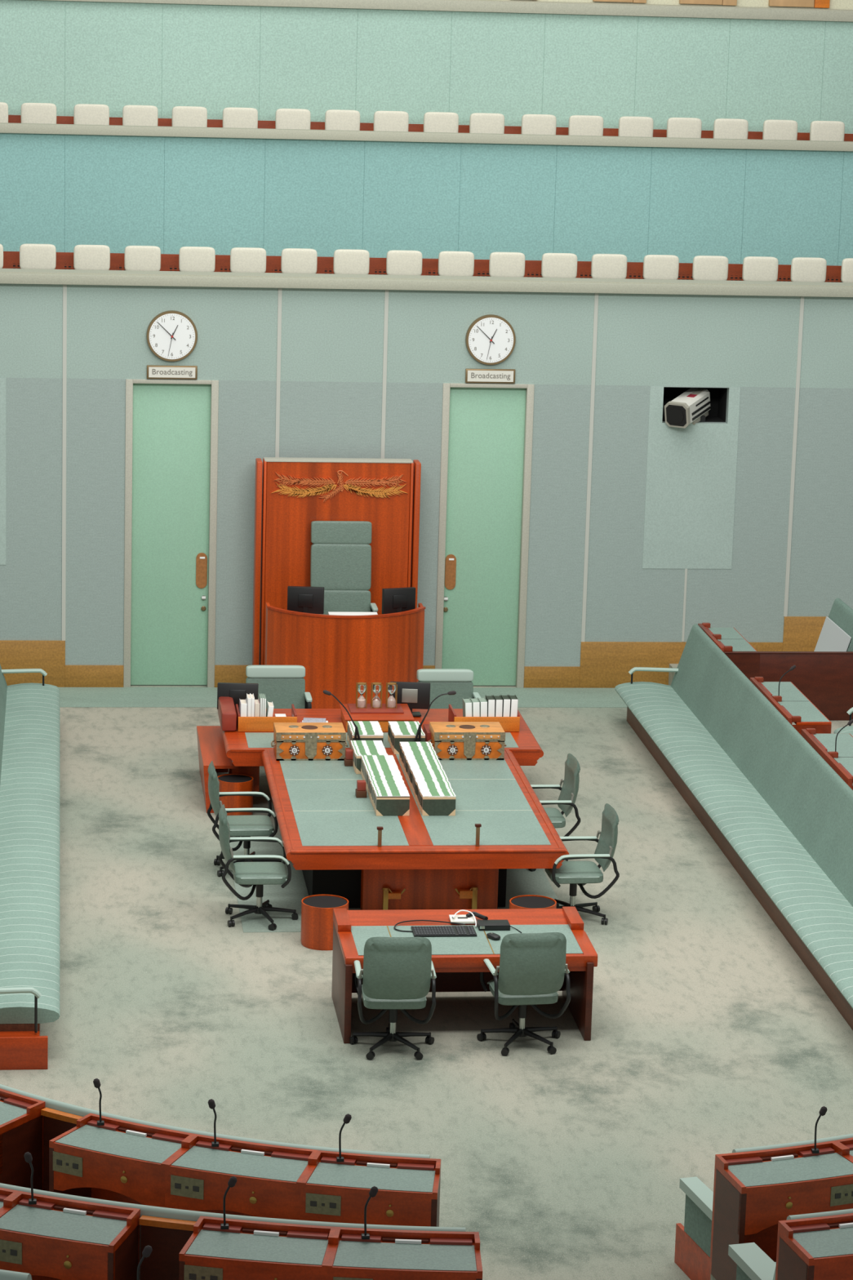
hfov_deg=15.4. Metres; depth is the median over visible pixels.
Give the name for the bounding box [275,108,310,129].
seat
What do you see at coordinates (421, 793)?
volume
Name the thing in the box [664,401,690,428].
hood
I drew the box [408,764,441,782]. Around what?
volume
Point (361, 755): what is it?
volume
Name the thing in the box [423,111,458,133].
seat
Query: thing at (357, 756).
volume
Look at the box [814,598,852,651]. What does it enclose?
bench
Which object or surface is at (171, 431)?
door
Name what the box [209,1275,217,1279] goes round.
socket
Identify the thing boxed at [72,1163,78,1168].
socket
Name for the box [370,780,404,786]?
volume
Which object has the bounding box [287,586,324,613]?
monitor
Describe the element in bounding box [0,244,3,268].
seat
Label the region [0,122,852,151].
trim
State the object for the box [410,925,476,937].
keyboard
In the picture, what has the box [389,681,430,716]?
monitor
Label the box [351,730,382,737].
volume
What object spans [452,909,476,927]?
cable
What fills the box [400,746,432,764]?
volume
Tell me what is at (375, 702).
sandglass
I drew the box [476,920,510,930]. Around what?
power adapter
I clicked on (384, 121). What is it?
seat
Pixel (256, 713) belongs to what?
book
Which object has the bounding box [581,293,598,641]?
trim
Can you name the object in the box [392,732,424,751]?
volume
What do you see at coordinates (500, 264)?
seat
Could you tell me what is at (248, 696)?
book
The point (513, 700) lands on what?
book
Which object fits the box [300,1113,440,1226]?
row desk
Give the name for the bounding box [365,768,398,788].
volume
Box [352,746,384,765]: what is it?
volume
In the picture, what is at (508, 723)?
rack
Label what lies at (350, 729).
volume
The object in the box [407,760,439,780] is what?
volume
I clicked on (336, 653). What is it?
curved desk
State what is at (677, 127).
seat
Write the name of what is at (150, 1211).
bench
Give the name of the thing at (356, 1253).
row desk
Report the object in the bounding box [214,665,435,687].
baseboard
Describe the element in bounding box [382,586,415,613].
monitor
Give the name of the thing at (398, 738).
volume
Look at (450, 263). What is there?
seat
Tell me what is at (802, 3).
wall panel
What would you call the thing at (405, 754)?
volume
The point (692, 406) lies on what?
video camera
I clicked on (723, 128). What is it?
seat
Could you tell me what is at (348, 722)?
volume
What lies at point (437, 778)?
volume
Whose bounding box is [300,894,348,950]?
waste bin
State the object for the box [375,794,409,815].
volume
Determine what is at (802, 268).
seat
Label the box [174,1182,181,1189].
socket
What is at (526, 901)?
waste bin
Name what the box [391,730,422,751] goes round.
volume
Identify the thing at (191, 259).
seat
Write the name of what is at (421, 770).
volume
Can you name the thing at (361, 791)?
box
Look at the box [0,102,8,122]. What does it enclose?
seat
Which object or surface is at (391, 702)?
sandglass
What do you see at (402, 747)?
volume
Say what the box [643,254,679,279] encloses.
seat
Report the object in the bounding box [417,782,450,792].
volume
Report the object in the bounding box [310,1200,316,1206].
socket
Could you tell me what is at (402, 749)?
volume
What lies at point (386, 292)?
trim
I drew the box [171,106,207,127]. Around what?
seat
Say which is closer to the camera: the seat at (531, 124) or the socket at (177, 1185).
the socket at (177, 1185)
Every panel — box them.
[0,377,5,564]
[252,457,421,665]
[642,386,740,568]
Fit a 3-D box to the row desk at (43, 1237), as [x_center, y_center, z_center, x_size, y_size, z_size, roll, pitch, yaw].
[-2.263,3.845,19.590,0.869,1.175,0.522,5,13,16]
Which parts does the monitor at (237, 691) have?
mount plate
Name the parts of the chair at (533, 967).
arm frame, leg, leg, leg, seat, backrest, leg, leg, arm frame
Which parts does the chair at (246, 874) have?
backrest, leg, leg, arm frame, arm frame, seat, leg, leg, leg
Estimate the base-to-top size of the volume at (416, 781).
0.206 m
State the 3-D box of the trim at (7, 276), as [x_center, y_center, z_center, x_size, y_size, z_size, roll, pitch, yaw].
[-0.590,-4.497,39.543,20.000,0.135,0.530,0,12,-7]
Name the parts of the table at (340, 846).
rest post, cradle post, cradle post, rest post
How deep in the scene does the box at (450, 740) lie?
33.93 m
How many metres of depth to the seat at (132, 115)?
40.85 m
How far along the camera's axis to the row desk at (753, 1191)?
21.55 m
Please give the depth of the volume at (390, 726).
34.44 m
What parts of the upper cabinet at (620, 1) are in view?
panel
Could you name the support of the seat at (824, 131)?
on the floor
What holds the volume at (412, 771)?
on the table at (340, 846)
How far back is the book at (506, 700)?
35.22 m
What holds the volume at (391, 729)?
on the table at (340, 846)
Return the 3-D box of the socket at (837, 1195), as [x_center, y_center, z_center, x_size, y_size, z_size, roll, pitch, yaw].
[2.816,3.803,21.524,0.044,0.036,0.004,-4,13,-22]
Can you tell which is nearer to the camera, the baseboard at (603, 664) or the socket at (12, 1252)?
the socket at (12, 1252)
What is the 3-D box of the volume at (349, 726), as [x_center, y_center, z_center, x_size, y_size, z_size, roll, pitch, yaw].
[-0.672,1.055,34.388,0.335,0.216,0.058,0,12,-7]
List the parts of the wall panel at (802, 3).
panel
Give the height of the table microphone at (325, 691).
0.724 m
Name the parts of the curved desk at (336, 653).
panel, rail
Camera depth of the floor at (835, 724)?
37.98 m
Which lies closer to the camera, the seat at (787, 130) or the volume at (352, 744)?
the volume at (352, 744)
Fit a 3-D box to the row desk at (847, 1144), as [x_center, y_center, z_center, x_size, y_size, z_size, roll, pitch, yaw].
[3.358,3.801,22.093,0.968,1.173,0.528,-5,14,-29]
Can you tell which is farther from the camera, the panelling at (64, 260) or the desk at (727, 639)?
the panelling at (64, 260)
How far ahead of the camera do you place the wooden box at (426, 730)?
34.32 m
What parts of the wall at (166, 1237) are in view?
rail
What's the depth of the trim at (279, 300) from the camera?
39.50 m
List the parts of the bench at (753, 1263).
arm panel, armrest, backrest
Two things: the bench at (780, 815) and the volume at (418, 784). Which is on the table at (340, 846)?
the volume at (418, 784)
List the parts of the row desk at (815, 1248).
panel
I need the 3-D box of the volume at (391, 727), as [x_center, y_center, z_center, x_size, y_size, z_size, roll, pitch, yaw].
[-0.225,1.065,34.403,0.335,0.216,0.066,0,12,-7]
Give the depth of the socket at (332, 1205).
21.11 m
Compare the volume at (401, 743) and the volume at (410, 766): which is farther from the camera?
the volume at (401, 743)
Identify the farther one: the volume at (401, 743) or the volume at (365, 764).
the volume at (401, 743)
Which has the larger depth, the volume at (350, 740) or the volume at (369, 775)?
the volume at (350, 740)
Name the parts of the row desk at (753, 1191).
panel, rail, control plate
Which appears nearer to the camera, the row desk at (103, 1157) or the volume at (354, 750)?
the row desk at (103, 1157)
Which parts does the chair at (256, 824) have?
backrest, leg, arm frame, arm frame, seat, leg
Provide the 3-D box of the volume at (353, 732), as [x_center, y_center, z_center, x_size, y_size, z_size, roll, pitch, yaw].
[-0.639,1.113,34.126,0.335,0.216,0.050,0,12,-7]
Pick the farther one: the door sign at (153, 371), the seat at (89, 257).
the seat at (89, 257)
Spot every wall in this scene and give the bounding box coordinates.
[0,0,852,133]
[0,133,852,266]
[0,283,852,666]
[40,1107,82,1191]
[138,1215,196,1279]
[505,0,852,9]
[723,651,852,720]
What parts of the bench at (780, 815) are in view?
armrest, backrest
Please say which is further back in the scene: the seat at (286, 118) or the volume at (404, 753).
the seat at (286, 118)
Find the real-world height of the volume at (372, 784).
0.206 m
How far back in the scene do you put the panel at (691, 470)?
40.43 m
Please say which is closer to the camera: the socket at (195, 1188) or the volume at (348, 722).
the socket at (195, 1188)
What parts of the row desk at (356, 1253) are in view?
control plate, rail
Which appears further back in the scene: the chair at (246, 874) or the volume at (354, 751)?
the volume at (354, 751)
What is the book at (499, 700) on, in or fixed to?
on the rack at (508, 723)
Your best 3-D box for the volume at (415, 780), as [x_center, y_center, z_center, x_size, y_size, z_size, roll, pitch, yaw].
[0.050,1.535,32.303,0.335,0.206,0.050,0,12,-7]
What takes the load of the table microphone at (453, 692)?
on the table at (340, 846)
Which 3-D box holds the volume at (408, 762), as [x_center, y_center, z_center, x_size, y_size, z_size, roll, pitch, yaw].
[-0.024,1.387,32.971,0.335,0.206,0.066,0,12,-7]
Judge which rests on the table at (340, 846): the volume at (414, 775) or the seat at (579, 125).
the volume at (414, 775)
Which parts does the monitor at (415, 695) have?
mount plate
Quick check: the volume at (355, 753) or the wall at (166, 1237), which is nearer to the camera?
the wall at (166, 1237)
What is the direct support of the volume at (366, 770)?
on the table at (340, 846)
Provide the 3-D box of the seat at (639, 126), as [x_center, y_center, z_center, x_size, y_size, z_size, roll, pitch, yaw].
[2.744,-6.543,41.904,0.460,0.865,0.485,0,12,-7]
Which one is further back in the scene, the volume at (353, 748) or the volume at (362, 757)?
the volume at (353, 748)
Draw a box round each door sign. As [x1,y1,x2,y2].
[146,364,197,379]
[465,368,515,383]
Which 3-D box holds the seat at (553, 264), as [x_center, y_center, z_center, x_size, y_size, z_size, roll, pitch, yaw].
[1.684,-4.601,40.766,0.460,0.855,0.485,0,12,-7]
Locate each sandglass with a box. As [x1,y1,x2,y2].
[355,682,367,708]
[370,682,382,708]
[385,682,397,708]
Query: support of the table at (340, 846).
on the floor at (711, 1035)
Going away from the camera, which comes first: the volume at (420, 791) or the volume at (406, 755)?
the volume at (420, 791)
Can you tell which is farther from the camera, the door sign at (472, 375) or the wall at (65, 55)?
the wall at (65, 55)
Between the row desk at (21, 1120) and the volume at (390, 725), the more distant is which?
the volume at (390, 725)
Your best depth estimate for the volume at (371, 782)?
32.12 m
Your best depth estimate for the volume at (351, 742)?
33.73 m
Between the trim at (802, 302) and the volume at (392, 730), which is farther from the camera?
the trim at (802, 302)
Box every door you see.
[123,378,218,687]
[435,382,534,688]
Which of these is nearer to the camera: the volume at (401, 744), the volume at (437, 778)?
the volume at (437, 778)
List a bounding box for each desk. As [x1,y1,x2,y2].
[0,1088,44,1190]
[0,1151,140,1279]
[0,1187,19,1212]
[48,1078,195,1207]
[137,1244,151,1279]
[164,1098,317,1220]
[178,1176,336,1279]
[264,602,425,708]
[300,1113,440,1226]
[326,1186,482,1279]
[331,906,597,1043]
[697,622,757,651]
[709,1106,852,1279]
[750,665,831,733]
[775,1213,852,1279]
[800,719,852,790]
[833,1137,852,1159]
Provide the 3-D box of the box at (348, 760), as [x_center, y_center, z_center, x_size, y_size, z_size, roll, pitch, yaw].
[-0.820,1.254,33.576,0.110,0.166,0.110,0,12,-7]
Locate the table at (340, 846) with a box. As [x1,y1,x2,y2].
[196,696,568,910]
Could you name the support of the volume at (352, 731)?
on the table at (340, 846)
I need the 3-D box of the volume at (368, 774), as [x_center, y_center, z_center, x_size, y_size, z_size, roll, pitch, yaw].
[-0.433,1.490,32.447,0.335,0.206,0.066,0,12,-7]
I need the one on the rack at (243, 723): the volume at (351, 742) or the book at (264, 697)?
the book at (264, 697)
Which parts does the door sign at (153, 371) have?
sign plate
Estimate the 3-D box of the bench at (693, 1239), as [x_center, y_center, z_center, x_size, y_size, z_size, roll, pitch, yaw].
[3.298,3.897,23.120,3.432,1.205,1.216,-7,15,-34]
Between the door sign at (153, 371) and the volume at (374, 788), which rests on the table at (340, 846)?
the volume at (374, 788)
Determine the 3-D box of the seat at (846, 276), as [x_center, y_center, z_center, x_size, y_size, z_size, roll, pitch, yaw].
[5.607,-4.588,41.226,0.460,0.855,0.485,0,12,-7]
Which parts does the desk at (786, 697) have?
rail, panel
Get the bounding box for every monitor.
[217,682,257,709]
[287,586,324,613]
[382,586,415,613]
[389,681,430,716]
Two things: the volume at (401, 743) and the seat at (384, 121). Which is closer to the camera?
the volume at (401, 743)
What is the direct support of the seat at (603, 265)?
on the floor
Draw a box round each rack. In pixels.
[235,703,297,731]
[448,704,519,731]
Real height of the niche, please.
0.580 m
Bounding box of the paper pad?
[328,611,377,615]
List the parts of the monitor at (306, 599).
mount plate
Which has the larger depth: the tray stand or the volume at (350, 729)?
the tray stand
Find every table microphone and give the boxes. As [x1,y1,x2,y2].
[323,689,360,740]
[413,690,456,742]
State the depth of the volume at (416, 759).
33.06 m
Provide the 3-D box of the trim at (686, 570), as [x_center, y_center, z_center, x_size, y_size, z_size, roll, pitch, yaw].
[3.344,-0.450,40.752,0.030,0.965,0.006,0,12,-7]
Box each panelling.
[2,251,842,282]
[8,115,852,141]
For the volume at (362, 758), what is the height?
0.206 m
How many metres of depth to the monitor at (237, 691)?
35.57 m
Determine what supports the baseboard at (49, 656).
attached to the wall at (627, 601)
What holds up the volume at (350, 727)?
on the table at (340, 846)
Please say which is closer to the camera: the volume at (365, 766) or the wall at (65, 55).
the volume at (365, 766)
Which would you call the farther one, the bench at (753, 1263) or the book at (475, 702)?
the book at (475, 702)
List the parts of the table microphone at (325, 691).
leg, leg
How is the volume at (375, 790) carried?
on the table at (340, 846)
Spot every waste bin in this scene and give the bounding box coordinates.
[217,773,253,815]
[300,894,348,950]
[509,894,556,909]
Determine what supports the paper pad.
on the curved desk at (336, 653)
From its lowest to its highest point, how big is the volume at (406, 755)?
0.206 m
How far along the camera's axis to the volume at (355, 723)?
34.49 m
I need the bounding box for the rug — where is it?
[229,835,561,932]
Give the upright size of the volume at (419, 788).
0.206 m
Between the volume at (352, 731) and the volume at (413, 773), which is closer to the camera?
the volume at (413, 773)
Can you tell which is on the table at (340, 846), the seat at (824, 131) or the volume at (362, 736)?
the volume at (362, 736)
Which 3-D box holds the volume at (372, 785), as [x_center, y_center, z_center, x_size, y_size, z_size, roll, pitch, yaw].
[-0.383,1.584,32.018,0.335,0.206,0.058,0,12,-7]
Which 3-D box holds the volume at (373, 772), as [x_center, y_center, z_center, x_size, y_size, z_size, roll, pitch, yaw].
[-0.439,1.476,32.507,0.335,0.206,0.058,0,12,-7]
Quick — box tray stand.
[338,703,414,731]
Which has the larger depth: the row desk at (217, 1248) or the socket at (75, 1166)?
the socket at (75, 1166)
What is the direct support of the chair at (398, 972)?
on the floor at (711, 1035)
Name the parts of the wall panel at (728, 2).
panel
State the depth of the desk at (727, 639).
38.42 m
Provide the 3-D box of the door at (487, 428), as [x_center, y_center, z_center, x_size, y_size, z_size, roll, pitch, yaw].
[0.728,-1.324,40.309,1.165,3.955,0.140,0,12,-7]
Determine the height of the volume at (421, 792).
0.206 m
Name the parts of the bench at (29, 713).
backrest, armrest, armrest, arm post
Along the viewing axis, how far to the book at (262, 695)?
34.90 m
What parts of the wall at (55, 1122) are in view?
rail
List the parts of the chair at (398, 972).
arm frame, leg, leg, seat, backrest, leg, leg, arm frame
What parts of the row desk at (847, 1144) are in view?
rail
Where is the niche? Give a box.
[662,386,727,422]
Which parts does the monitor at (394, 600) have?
mount plate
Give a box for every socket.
[9,1249,17,1256]
[56,1159,62,1165]
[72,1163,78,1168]
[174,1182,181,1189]
[188,1273,195,1279]
[192,1186,199,1191]
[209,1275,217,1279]
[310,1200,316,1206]
[329,1202,336,1208]
[835,1192,840,1199]
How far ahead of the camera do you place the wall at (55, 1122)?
22.31 m
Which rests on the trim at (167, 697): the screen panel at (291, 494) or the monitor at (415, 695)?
the screen panel at (291, 494)
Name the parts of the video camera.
plate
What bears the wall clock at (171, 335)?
attached to the wall at (627, 601)
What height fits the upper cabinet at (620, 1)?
0.915 m
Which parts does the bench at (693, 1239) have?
armrest, arm panel, backrest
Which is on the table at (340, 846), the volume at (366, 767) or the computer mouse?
the volume at (366, 767)
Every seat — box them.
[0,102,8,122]
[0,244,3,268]
[19,243,56,269]
[20,102,56,124]
[73,103,109,124]
[73,244,110,270]
[122,105,157,126]
[124,245,160,271]
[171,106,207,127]
[178,246,215,271]
[222,106,257,128]
[230,247,266,272]
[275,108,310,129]
[280,248,317,273]
[324,109,359,130]
[333,248,369,274]
[373,111,408,131]
[386,249,422,275]
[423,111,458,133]
[438,251,474,275]
[469,112,504,133]
[488,252,524,276]
[521,114,556,134]
[541,253,577,277]
[568,115,603,136]
[591,253,626,278]
[618,115,653,137]
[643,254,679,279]
[666,117,702,137]
[692,255,728,280]
[713,118,748,138]
[742,256,778,281]
[762,119,797,140]
[791,257,826,282]
[809,120,844,141]
[840,257,852,282]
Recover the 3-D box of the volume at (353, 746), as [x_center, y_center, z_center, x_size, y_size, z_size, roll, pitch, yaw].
[-0.620,1.236,33.586,0.335,0.206,0.058,0,12,-7]
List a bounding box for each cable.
[393,920,465,932]
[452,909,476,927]
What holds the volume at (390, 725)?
on the table at (340, 846)
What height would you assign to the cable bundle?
0.055 m
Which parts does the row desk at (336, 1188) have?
control plate, rail, panel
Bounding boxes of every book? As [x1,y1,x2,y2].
[239,698,247,716]
[246,693,251,716]
[250,693,254,716]
[253,698,259,716]
[258,693,262,716]
[261,693,264,716]
[262,693,266,716]
[266,701,273,716]
[462,698,472,716]
[470,697,479,716]
[477,697,487,716]
[485,695,495,716]
[493,694,502,716]
[500,694,510,716]
[508,694,518,716]
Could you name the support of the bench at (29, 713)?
on the floor at (711, 1035)
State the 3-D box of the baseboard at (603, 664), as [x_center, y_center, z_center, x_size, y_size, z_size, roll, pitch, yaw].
[5.249,0.166,41.102,8.010,0.960,0.022,0,12,-7]
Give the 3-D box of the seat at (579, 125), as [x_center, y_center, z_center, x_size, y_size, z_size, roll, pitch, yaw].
[2.079,-6.545,41.826,0.460,0.865,0.485,0,12,-7]
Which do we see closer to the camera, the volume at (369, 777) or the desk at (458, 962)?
the desk at (458, 962)
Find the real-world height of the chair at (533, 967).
1.119 m
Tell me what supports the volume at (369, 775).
on the table at (340, 846)
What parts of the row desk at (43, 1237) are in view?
control plate, rail, panel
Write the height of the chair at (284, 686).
1.071 m
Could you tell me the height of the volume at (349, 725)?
0.216 m
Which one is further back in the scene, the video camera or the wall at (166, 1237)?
the video camera
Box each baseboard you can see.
[0,640,123,687]
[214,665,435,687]
[524,616,828,688]
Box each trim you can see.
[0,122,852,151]
[0,268,852,297]
[45,0,852,22]
[58,687,627,707]
[62,284,66,640]
[275,288,282,457]
[380,289,388,458]
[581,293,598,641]
[681,568,687,641]
[783,296,804,616]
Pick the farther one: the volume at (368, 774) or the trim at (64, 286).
the trim at (64, 286)
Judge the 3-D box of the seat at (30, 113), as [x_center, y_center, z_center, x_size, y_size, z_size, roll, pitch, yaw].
[-5.052,-6.567,40.990,0.460,0.865,0.485,0,12,-7]
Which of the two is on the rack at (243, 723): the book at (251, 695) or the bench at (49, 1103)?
the book at (251, 695)
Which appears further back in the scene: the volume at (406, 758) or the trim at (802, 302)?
the trim at (802, 302)
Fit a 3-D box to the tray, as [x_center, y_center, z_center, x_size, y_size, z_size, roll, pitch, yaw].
[-0.574,0.773,35.488,0.600,0.015,0.420,0,12,-7]
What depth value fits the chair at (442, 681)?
37.01 m
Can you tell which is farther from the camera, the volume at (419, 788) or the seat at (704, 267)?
the seat at (704, 267)
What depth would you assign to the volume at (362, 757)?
33.11 m
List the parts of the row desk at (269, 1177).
control plate, rail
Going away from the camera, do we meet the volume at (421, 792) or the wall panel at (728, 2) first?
the volume at (421, 792)
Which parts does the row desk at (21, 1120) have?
panel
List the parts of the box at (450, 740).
lid, lock plate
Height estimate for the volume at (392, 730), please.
0.216 m
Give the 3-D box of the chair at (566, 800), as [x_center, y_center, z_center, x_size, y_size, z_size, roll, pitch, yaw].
[1.181,1.773,32.802,0.791,1.119,0.748,0,12,-9]
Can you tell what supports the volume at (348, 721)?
on the table at (340, 846)
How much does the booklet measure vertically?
0.025 m
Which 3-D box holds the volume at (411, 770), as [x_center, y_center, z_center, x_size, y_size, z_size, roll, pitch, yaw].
[0.005,1.446,32.705,0.335,0.206,0.050,0,12,-7]
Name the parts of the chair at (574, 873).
leg, leg, seat, arm frame, arm frame, leg, leg, backrest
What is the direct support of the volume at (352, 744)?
on the table at (340, 846)
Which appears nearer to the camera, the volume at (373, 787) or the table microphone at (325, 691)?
the volume at (373, 787)
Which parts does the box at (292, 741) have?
lid, lock plate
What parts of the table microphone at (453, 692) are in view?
leg, leg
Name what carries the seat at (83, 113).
on the floor
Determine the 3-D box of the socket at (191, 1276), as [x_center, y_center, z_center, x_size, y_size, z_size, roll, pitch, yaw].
[-1.421,3.868,19.115,0.044,0.036,0.004,4,12,10]
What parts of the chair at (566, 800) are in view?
arm frame, seat, arm frame, backrest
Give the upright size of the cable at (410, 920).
0.025 m
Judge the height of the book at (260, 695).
0.350 m
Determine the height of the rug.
0.005 m
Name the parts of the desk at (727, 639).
rail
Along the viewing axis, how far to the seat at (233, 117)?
41.00 m
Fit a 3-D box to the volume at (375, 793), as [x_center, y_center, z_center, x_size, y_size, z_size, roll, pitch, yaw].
[-0.345,1.650,31.722,0.335,0.206,0.058,0,12,-7]
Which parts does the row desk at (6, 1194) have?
rail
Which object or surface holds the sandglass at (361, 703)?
on the tray stand
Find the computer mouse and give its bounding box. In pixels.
[486,932,500,940]
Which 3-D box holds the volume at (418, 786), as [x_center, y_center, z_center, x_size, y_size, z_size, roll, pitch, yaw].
[0.081,1.593,32.041,0.335,0.206,0.058,0,12,-7]
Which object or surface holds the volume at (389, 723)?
on the table at (340, 846)
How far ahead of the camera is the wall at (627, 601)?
39.89 m
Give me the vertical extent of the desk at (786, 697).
1.230 m
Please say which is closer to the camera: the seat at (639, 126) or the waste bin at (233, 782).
the waste bin at (233, 782)
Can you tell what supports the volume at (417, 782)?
on the table at (340, 846)
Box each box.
[271,722,347,760]
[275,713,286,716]
[422,724,431,742]
[427,721,506,759]
[448,914,476,923]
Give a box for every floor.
[0,684,852,1279]
[668,663,852,786]
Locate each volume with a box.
[346,720,377,740]
[347,722,379,741]
[348,723,379,744]
[349,724,380,726]
[349,726,380,746]
[350,727,381,728]
[350,728,381,740]
[350,740,382,749]
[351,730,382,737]
[351,731,382,740]
[351,733,383,742]
[351,742,382,746]
[351,742,382,749]
[351,744,383,749]
[352,732,383,740]
[352,746,384,750]
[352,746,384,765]
[353,748,385,763]
[353,750,386,768]
[354,751,386,768]
[354,752,386,773]
[355,753,387,773]
[360,755,393,775]
[361,756,394,764]
[361,758,394,777]
[362,760,395,778]
[363,760,395,777]
[363,762,396,780]
[364,764,396,780]
[364,765,397,780]
[365,767,397,768]
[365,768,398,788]
[366,769,399,790]
[367,771,399,777]
[367,772,400,791]
[368,773,400,795]
[368,775,402,777]
[368,777,402,798]
[369,778,403,799]
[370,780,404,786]
[370,782,404,801]
[371,783,404,803]
[372,785,405,806]
[373,786,406,803]
[373,788,407,808]
[373,790,408,809]
[374,791,408,813]
[375,793,408,804]
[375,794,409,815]
[387,721,418,740]
[388,722,419,741]
[388,723,419,742]
[389,724,419,743]
[390,725,418,728]
[390,727,422,746]
[391,728,422,744]
[391,729,422,749]
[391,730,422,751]
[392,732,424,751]
[393,733,425,754]
[399,742,431,760]
[400,742,431,751]
[400,744,431,763]
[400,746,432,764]
[401,748,433,768]
[402,746,433,748]
[402,749,434,769]
[403,751,435,769]
[404,752,435,753]
[404,753,435,773]
[404,755,437,773]
[405,756,438,762]
[405,758,438,777]
[406,759,439,778]
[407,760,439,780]
[407,762,440,781]
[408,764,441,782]
[408,764,442,784]
[409,766,442,770]
[409,767,442,786]
[410,768,443,789]
[411,769,444,789]
[412,771,444,786]
[412,773,445,792]
[413,774,446,794]
[413,776,447,795]
[414,777,448,782]
[414,779,448,799]
[415,780,448,800]
[416,782,449,801]
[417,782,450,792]
[417,784,450,804]
[417,786,451,799]
[417,787,451,808]
[419,788,453,790]
[419,790,453,811]
[420,791,453,813]
[421,793,454,813]
[422,794,456,815]
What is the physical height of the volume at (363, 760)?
0.206 m
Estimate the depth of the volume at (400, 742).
33.80 m
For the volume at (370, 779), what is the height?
0.206 m
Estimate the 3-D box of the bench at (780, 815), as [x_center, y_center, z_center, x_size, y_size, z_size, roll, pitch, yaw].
[3.635,1.901,32.269,1.020,1.235,13.980,0,12,-7]
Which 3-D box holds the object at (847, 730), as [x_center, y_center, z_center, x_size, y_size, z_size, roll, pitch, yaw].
[5.619,1.769,31.582,1.020,1.235,8.734,0,12,-7]
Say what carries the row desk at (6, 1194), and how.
on the floor
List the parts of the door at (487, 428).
push plate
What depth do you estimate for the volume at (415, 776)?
32.39 m
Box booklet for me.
[302,717,325,722]
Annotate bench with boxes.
[0,665,59,1070]
[0,1084,430,1158]
[0,1182,465,1279]
[0,1269,31,1279]
[614,623,852,1030]
[674,1133,852,1279]
[728,1208,852,1279]
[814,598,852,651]
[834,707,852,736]
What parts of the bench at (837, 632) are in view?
backrest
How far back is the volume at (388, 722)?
34.64 m
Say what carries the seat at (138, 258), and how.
on the floor
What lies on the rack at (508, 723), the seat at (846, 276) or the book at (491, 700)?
the book at (491, 700)
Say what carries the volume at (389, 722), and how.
on the table at (340, 846)
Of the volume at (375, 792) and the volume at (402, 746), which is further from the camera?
the volume at (402, 746)
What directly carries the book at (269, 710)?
on the rack at (243, 723)
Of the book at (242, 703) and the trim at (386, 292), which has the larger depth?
the trim at (386, 292)
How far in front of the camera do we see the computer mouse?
27.76 m
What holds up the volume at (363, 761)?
on the table at (340, 846)
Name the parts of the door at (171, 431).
push plate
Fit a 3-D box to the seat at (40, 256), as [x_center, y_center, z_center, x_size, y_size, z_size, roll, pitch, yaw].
[-4.941,-4.621,39.990,0.460,0.855,0.485,0,12,-7]
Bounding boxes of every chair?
[207,760,281,876]
[218,804,297,930]
[245,665,311,708]
[310,520,377,614]
[349,937,436,1060]
[416,668,480,708]
[476,932,570,1056]
[528,753,580,871]
[544,803,619,924]
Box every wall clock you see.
[146,310,197,361]
[465,314,515,364]
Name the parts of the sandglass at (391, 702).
glass bulb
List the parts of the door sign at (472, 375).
sign plate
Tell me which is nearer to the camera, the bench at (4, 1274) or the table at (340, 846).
the bench at (4, 1274)
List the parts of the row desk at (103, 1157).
control plate, panel, rail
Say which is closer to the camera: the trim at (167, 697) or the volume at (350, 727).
the volume at (350, 727)
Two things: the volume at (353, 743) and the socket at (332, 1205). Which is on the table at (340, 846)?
the volume at (353, 743)
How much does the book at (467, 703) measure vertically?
0.304 m
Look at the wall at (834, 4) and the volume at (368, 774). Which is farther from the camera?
the wall at (834, 4)
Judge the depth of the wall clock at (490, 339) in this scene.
39.66 m
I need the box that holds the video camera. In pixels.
[664,387,711,428]
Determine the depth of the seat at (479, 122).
41.37 m
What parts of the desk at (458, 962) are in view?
leg panel, rail, modesty panel, leg panel, rail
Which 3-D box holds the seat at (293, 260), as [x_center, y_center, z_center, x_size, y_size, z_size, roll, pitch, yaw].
[-1.654,-4.611,40.375,0.460,0.855,0.485,0,12,-7]
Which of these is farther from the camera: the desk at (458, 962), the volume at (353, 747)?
the volume at (353, 747)
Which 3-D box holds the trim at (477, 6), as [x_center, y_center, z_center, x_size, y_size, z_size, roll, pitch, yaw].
[-0.827,-8.440,41.669,20.000,0.150,0.620,0,12,-7]
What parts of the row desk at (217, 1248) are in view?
panel, control plate, rail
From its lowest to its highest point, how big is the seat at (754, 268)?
0.855 m
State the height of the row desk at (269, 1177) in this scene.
1.175 m
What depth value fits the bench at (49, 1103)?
21.91 m
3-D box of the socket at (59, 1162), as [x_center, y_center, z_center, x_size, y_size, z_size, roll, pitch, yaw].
[-2.536,3.607,21.721,0.044,0.036,0.004,8,14,27]
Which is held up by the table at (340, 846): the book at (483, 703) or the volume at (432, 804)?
the volume at (432, 804)
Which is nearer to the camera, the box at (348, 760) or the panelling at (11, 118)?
the box at (348, 760)
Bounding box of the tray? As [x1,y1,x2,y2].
[347,703,404,713]
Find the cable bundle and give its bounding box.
[466,911,488,919]
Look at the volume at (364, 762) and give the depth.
32.88 m
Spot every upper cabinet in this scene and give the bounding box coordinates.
[592,0,646,3]
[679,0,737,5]
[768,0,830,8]
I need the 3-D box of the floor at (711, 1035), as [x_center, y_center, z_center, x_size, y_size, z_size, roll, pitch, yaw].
[0.730,3.417,28.061,20.000,0.100,26.300,0,12,-7]

